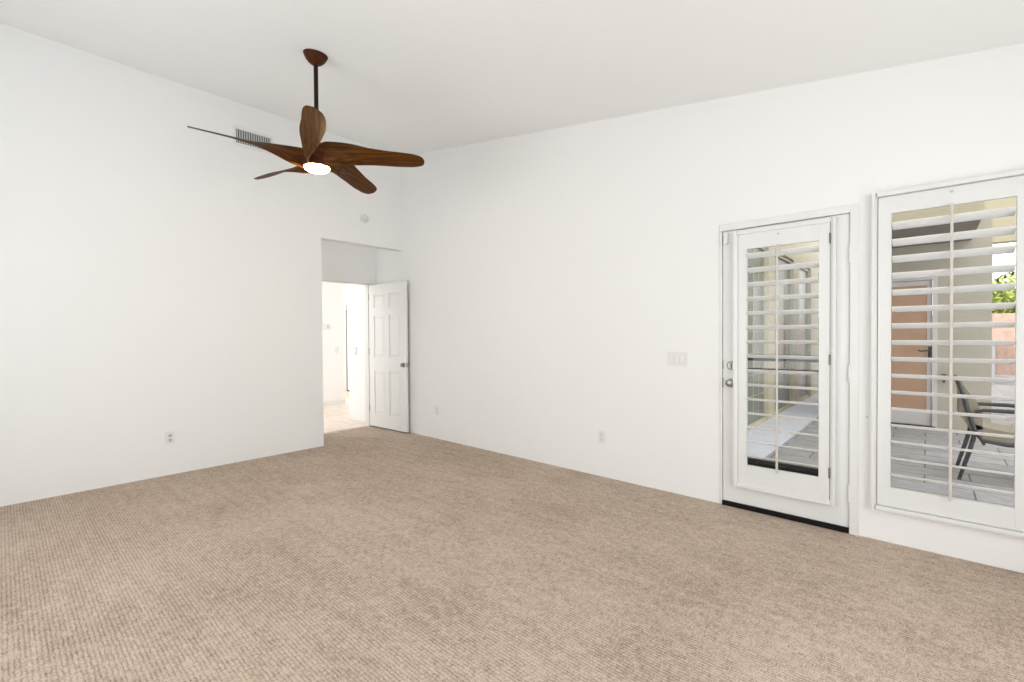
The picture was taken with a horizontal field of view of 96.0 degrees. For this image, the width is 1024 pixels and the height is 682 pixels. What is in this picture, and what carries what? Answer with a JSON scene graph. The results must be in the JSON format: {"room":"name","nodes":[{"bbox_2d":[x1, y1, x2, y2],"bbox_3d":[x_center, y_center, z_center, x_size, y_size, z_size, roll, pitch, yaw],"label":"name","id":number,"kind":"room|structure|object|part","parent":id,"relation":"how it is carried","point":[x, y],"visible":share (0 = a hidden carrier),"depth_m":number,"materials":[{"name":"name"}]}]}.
{"room":"empty bedroom","nodes":[
{"label":"empty bedroom","id":0,"kind":"room"},
{"bbox_2d":[0,23,401,506],"bbox_3d":[-3.269,-0.596,4.352,0.120,3.707,5.200,0,1,42],"label":"wall","id":1,"kind":"structure","parent":0,"point":[151,286],"depth_m":4.19,"materials":[{"name":"white paint"}]},
{"bbox_2d":[165,431,174,444],"bbox_3d":[-3.210,0.910,4.331,0.008,0.116,0.072,0,1,42],"label":"wall outlet","id":2,"kind":"object","parent":1,"relation":"attached to","point":[169,436],"visible":1,"depth_m":4.33,"materials":[{"name":"white plastic"}]},
{"bbox_2d":[233,125,273,154],"bbox_3d":[-2.717,-2.113,4.858,0.010,0.196,0.388,0,1,42],"label":"air vent","id":3,"kind":"object","parent":1,"relation":"in","point":[239,132],"visible":0.88,"depth_m":4.82,"materials":[{"name":"white plastic"}]},
{"bbox_2d":[360,214,368,223],"bbox_3d":[-1.853,-1.538,5.805,0.033,0.112,0.112,0,1,42],"label":"smoke detector","id":4,"kind":"object","parent":1,"relation":"attached to","point":[364,218],"visible":1,"depth_m":5.79,"materials":[{"name":"white plastic"}]},
{"bbox_2d":[322,282,344,401],"bbox_3d":[-4.491,-0.151,7.436,0.120,2.750,3.735,0,1,42],"label":"wall","id":5,"kind":"structure","parent":0,"point":[332,293],"depth_m":8.63,"materials":[{"name":"white paint"}]},
{"bbox_2d":[324,323,330,328],"bbox_3d":[-3.412,-0.272,8.524,0.028,0.110,0.120,0,1,42],"label":"thermostat","id":6,"kind":"object","parent":5,"relation":"attached to","point":[326,325],"visible":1,"depth_m":8.51,"materials":[{"name":"white plastic"}]},
{"bbox_2d":[323,399,345,406],"bbox_3d":[-4.430,1.182,7.414,0.012,0.085,3.747,0,1,42],"label":"baseboard","id":7,"kind":"structure","parent":5,"relation":"attached to","point":[336,402],"depth_m":8.64,"materials":[{"name":"white paint"}]},
{"bbox_2d":[344,284,348,300],"bbox_3d":[-3.700,-0.205,11.140,0.120,2.750,3.700,0,1,42],"label":"wall","id":8,"kind":"structure","parent":0,"point":[346,298],"depth_m":10.84,"materials":[{"name":"white paint"}]},
{"bbox_2d":[344,301,348,390],"bbox_3d":[-3.575,0.109,11.174,0.027,2.120,1.110,0,1,42],"label":"trim","id":9,"kind":"structure","parent":8,"relation":"attached to","point":[345,302],"depth_m":10.79,"materials":[{"name":"white paint"}]},
{"bbox_2d":[346,304,349,390],"bbox_3d":[-3.547,0.147,11.149,0.102,2.044,0.952,0,1,42],"label":"door","id":10,"kind":"structure","parent":8,"relation":"in","point":[347,305],"depth_m":10.82,"materials":[{"name":"white paint"}]},
{"bbox_2d":[321,240,375,425],"bbox_3d":[-2.999,-0.360,5.594,0.100,3.200,3.000,0,1,42],"label":"wall","id":11,"kind":"structure","parent":0,"point":[342,262],"depth_m":6.35,"materials":[{"name":"white paint"}]},
{"bbox_2d":[322,280,369,425],"bbox_3d":[-2.346,0.208,6.324,0.110,2.035,0.822,0,1,42],"label":"trim","id":12,"kind":"structure","parent":11,"relation":"attached to","point":[366,286],"depth_m":6.61,"materials":[{"name":"white paint"}]},
{"bbox_2d":[368,281,408,431],"bbox_3d":[-1.709,0.208,6.348,0.828,1.996,0.116,0,1,39],"label":"door","id":13,"kind":"structure","parent":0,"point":[388,311],"depth_m":6.31,"materials":[{"name":"white paint"}]},
{"bbox_2d":[0,391,1023,681],"bbox_3d":[-1.268,1.294,5.197,11.700,0.120,9.320,0,1,42],"label":"floor","id":14,"kind":"structure","parent":0,"point":[370,553],"depth_m":2.39,"materials":[{"name":"carpet"}]},
{"bbox_2d":[0,0,1023,153],"bbox_3d":[-0.773,-1.996,2.093,6.840,1.216,5.460,0,1,42],"label":"ceiling","id":15,"kind":"structure","parent":0,"point":[403,76],"depth_m":3.15,"materials":[{"name":"white paint"}]},
{"bbox_2d":[187,49,423,193],"bbox_3d":[-1.528,-1.727,3.478,1.524,0.902,1.516,0,1,42],"label":"ceiling fan","id":16,"kind":"object","parent":15,"relation":"hanging from","point":[316,157],"visible":1,"depth_m":3.44,"materials":[{"name":"brown wood"}]},
{"bbox_3d":[-1.812,-1.384,3.243,0.146,0.165,0.779,0,1,44],"label":"blade","id":17,"kind":"part","parent":16,"relation":"part of","materials":[{"name":"brown wood"}]},
{"bbox_3d":[-1.816,-1.387,3.734,0.778,0.164,0.147,0,1,26],"label":"blade","id":18,"kind":"part","parent":16,"relation":"part of","materials":[{"name":"brown wood"}]},
{"bbox_3d":[-1.345,-1.387,3.095,0.145,0.166,0.779,-1,1,-27],"label":"blade","id":19,"kind":"part","parent":16,"relation":"part of","materials":[{"name":"brown wood"}]},
{"bbox_3d":[-1.350,-1.393,3.888,0.146,0.165,0.777,0,1,8],"label":"blade","id":20,"kind":"part","parent":16,"relation":"part of","materials":[{"name":"brown wood"}]},
{"bbox_3d":[-1.059,-1.392,3.493,0.778,0.166,0.145,0,1,-9],"label":"blade","id":21,"kind":"part","parent":16,"relation":"part of","materials":[{"name":"brown wood"}]},
{"bbox_2d":[348,43,1023,572],"bbox_3d":[0.480,-0.622,4.569,8.038,3.707,0.140,0,1,42],"label":"wall","id":22,"kind":"structure","parent":0,"point":[552,276],"depth_m":3.92,"materials":[{"name":"white paint"}]},
{"bbox_2d":[435,406,438,414],"bbox_3d":[-0.937,0.870,5.774,0.072,0.116,0.008,0,1,42],"label":"wall outlet","id":23,"kind":"object","parent":22,"relation":"attached to","point":[436,407],"visible":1,"depth_m":5.77,"materials":[{"name":"white plastic"}]},
{"bbox_2d":[598,430,604,443],"bbox_3d":[0.816,0.875,4.196,0.072,0.116,0.008,0,1,42],"label":"wall outlet","id":24,"kind":"object","parent":22,"relation":"attached to","point":[601,434],"visible":1,"depth_m":4.19,"materials":[{"name":"white plastic"}]},
{"bbox_2d":[667,352,686,365],"bbox_3d":[1.330,0.144,3.716,0.163,0.115,0.013,0,1,42],"label":"light switch","id":25,"kind":"object","parent":22,"relation":"attached to","point":[673,358],"visible":1,"depth_m":3.71,"materials":[{"name":"white plastic"}]},
{"bbox_2d":[748,358,818,475],"bbox_3d":[1.990,0.234,3.348,0.770,2.080,0.024,0,1,42],"label":"screen door","id":26,"kind":"structure","parent":22,"relation":"in","point":[806,470],"depth_m":3.35,"materials":[{"name":"metal"}]},
{"bbox_3d":[1.990,0.234,3.348,0.770,2.080,0.024,0,1,42],"label":"screen frame","id":27,"kind":"part","parent":26,"relation":"part of","materials":[{"name":"metal"}]},
{"bbox_3d":[1.990,0.214,3.347,0.694,0.015,0.023,0,1,42],"label":"rail","id":28,"kind":"part","parent":26,"relation":"part of","materials":[{"name":"metal"}]},
{"bbox_3d":[1.990,0.136,3.346,0.694,0.028,0.023,0,1,42],"label":"rail","id":29,"kind":"part","parent":26,"relation":"part of","materials":[{"name":"metal"}]},
{"bbox_2d":[722,214,850,533],"bbox_3d":[1.907,0.210,3.252,0.790,2.059,0.192,0,1,42],"label":"door","id":30,"kind":"structure","parent":22,"relation":"in","point":[836,518],"depth_m":3.11,"materials":[{"name":"white paint"}]},
{"bbox_2d":[720,233,727,244],"bbox_3d":[1.591,-0.766,3.462,0.058,0.080,0.016,0,1,42],"label":"sensor","id":31,"kind":"object","parent":30,"relation":"attached to","point":[725,235],"visible":1,"depth_m":3.45,"materials":[{"name":"white plastic"}]},
{"bbox_3d":[1.620,0.313,3.425,0.068,0.068,0.062,0,1,42],"label":"knob","id":32,"kind":"part","parent":30,"relation":"part of","materials":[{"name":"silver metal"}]},
{"bbox_2d":[733,217,836,506],"bbox_3d":[1.874,0.136,3.205,0.624,1.875,0.122,0,1,39],"label":"plantation shutter","id":33,"kind":"object","parent":30,"relation":"attached to","point":[821,489],"visible":1,"depth_m":3.16,"materials":[{"name":"white paint"}]},
{"bbox_3d":[1.823,0.125,3.175,0.013,1.582,0.012,0,1,42],"label":"tilt rod","id":34,"kind":"part","parent":33,"relation":"part of","materials":[{"name":"paint"}]},
{"bbox_2d":[720,203,858,535],"bbox_3d":[1.934,0.184,3.266,0.846,2.112,0.155,0,1,42],"label":"trim","id":35,"kind":"structure","parent":22,"relation":"attached to","point":[853,209],"depth_m":2.95,"materials":[{"name":"white paint"}]},
{"bbox_2d":[871,169,1023,537],"bbox_3d":[2.528,0.068,2.651,0.726,1.952,0.126,0,1,42],"label":"plantation shutter","id":36,"kind":"object","parent":22,"relation":"attached to","point":[1006,520],"visible":1,"depth_m":2.65,"materials":[{"name":"white paint"}]},
{"bbox_3d":[2.486,0.067,2.612,0.013,1.691,0.012,0,1,42],"label":"tilt rod","id":37,"kind":"part","parent":36,"relation":"part of","materials":[{"name":"paint"}]},
{"bbox_2d":[748,241,818,430],"bbox_3d":[4.412,-1.009,7.684,0.120,4.450,9.760,0,1,42],"label":"wall","id":38,"kind":"structure","parent":0,"point":[812,256],"depth_m":8.46,"materials":[{"name":"beige paint"}]},
{"bbox_2d":[748,247,766,428],"bbox_3d":[3.468,-0.109,6.640,0.060,2.650,1.240,0,1,42],"label":"window","id":39,"kind":"structure","parent":38,"relation":"in","point":[754,320],"depth_m":6.79,"materials":[{"name":"grey glass"}]},
{"bbox_2d":[748,392,818,458],"bbox_3d":[5.332,1.195,8.310,0.585,0.015,11.860,0,1,42],"label":"walkway","id":40,"kind":"structure","parent":38,"relation":"attached to","point":[805,411],"depth_m":6.51,"materials":[{"name":"concrete"}]},
{"bbox_2d":[775,255,791,413],"bbox_3d":[4.612,-0.133,7.911,0.060,2.650,1.420,0,1,42],"label":"window","id":41,"kind":"structure","parent":38,"relation":"in","point":[784,394],"depth_m":8.09,"materials":[{"name":"grey glass"}]},
{"bbox_2d":[799,268,808,400],"bbox_3d":[5.789,-0.158,9.219,0.060,2.650,1.180,0,1,42],"label":"window","id":42,"kind":"structure","parent":38,"relation":"in","point":[803,273],"depth_m":9.37,"materials":[{"name":"grey glass"}]},
{"bbox_2d":[818,274,818,387],"bbox_3d":[7.114,-0.186,10.690,0.060,2.650,1.100,0,1,42],"label":"window","id":43,"kind":"structure","parent":38,"relation":"in","point":[818,274],"depth_m":10.64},
{"bbox_2d":[763,383,1014,506],"bbox_3d":[10.095,1.242,8.732,7.100,0.150,18.860,0,1,42],"label":"floor","id":44,"kind":"structure","parent":0,"point":[997,481],"depth_m":4.88,"materials":[{"name":"grey tile"}]},
{"bbox_2d":[953,374,1014,479],"bbox_3d":[4.514,0.796,4.141,0.826,0.928,0.538,0,1,42],"label":"patio chair","id":45,"kind":"object","parent":44,"relation":"on","point":[975,424],"visible":0.77,"depth_m":4.15,"materials":[{"name":"black metal"}]},
{"bbox_3d":[4.446,1.031,4.543,0.124,0.450,0.034,0,1,42],"label":"leg","id":46,"kind":"part","parent":45,"relation":"part of","materials":[{"name":"black metal"}]},
{"bbox_3d":[4.112,1.038,4.171,0.124,0.450,0.034,0,1,42],"label":"leg","id":47,"kind":"part","parent":45,"relation":"part of","materials":[{"name":"black metal"}]},
{"bbox_3d":[4.349,0.637,3.950,0.805,0.571,0.034,0,1,42],"label":"rail","id":48,"kind":"part","parent":45,"relation":"part of","materials":[{"name":"black metal"}]},
{"bbox_3d":[4.380,0.649,3.922,0.643,0.112,0.038,0,1,42],"label":"armrest","id":49,"kind":"part","parent":45,"relation":"part of","materials":[{"name":"black metal"}]},
{"bbox_3d":[4.714,0.642,4.294,0.643,0.112,0.038,0,1,42],"label":"armrest","id":50,"kind":"part","parent":45,"relation":"part of","materials":[{"name":"metal"}]},
{"bbox_2d":[992,339,996,383],"bbox_3d":[12.405,0.528,12.056,0.320,1.160,0.390,0,1,42],"label":"post","id":51,"kind":"object","parent":44,"relation":"on","point":[993,347],"visible":0.22,"depth_m":11.85,"materials":[{"name":"grey metal"}]},
{"bbox_2d":[992,272,1015,313],"bbox_3d":[14.727,-0.502,13.423,3.451,3.174,1.841,0,1,42],"label":"tree","id":52,"kind":"object","parent":44,"relation":"on","point":[1009,295],"visible":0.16,"depth_m":13.35,"materials":[{"name":"green plant"}]},
{"bbox_2d":[892,208,992,430],"bbox_3d":[5.660,-0.252,6.592,1.657,2.950,0.140,0,1,42],"label":"wall","id":53,"kind":"structure","parent":0,"point":[972,352],"depth_m":6.17,"materials":[{"name":"paint"}]},
{"bbox_2d":[891,280,934,427],"bbox_3d":[5.455,0.187,6.731,1.072,2.070,0.140,0,1,42],"label":"door","id":54,"kind":"structure","parent":53,"relation":"in","point":[920,419],"depth_m":6.55,"materials":[{"name":"brown wood"}]},
{"bbox_3d":[5.467,0.096,6.752,0.901,1.753,0.030,0,1,42],"label":"wood panel","id":55,"kind":"part","parent":54,"relation":"part of","materials":[{"name":"brown wood"}]},
{"bbox_3d":[5.746,0.159,6.422,0.143,0.170,0.071,0,1,42],"label":"lever handle","id":56,"kind":"part","parent":54,"relation":"part of","materials":[{"name":"metal"}]},
{"bbox_2d":[891,277,937,427],"bbox_3d":[5.463,0.157,6.742,1.108,2.120,0.112,0,1,42],"label":"trim","id":57,"kind":"structure","parent":53,"relation":"attached to","point":[935,279],"depth_m":6.35,"materials":[{"name":"grey paint"}]},
{"bbox_2d":[892,220,980,247],"bbox_3d":[5.059,-1.335,5.991,1.360,0.022,2.000,0,1,42],"label":"trim","id":58,"kind":"structure","parent":53,"relation":"attached to","point":[967,225],"depth_m":5.50,"materials":[{"name":"grey paint"}]},
{"bbox_2d":[892,201,984,229],"bbox_3d":[6.389,-1.584,7.467,1.380,0.420,6.020,0,1,42],"label":"trim","id":59,"kind":"structure","parent":53,"relation":"attached to","point":[976,206],"depth_m":5.01,"materials":[{"name":"beige paint"}]},
{"bbox_2d":[932,313,1015,375],"bbox_3d":[13.053,0.190,12.011,7.100,1.830,0.200,0,1,42],"label":"wall","id":60,"kind":"structure","parent":0,"point":[1001,333],"depth_m":12.05,"materials":[{"name":"paint"}]},
{"bbox_2d":[995,375,1014,383],"bbox_3d":[12.958,1.002,11.911,7.100,0.210,0.100,0,1,42],"label":"trim","id":61,"kind":"structure","parent":60,"relation":"attached to","point":[996,376],"depth_m":11.99,"materials":[{"name":"concrete"}]},
{"bbox_3d":[7.582,-0.277,7.577,0.117,2.950,3.897,0,1,42],"label":"wall","id":62,"kind":"structure","parent":0,"visible":0},
{"bbox_2d":[985,197,1015,243],"bbox_3d":[10.055,-2.237,6.759,4.550,1.040,0.250,0,1,42],"label":"beam","id":63,"kind":"structure","parent":62,"relation":"attached to","point":[1005,202],"depth_m":7.99,"materials":[{"name":"beige paint"}]}
]}

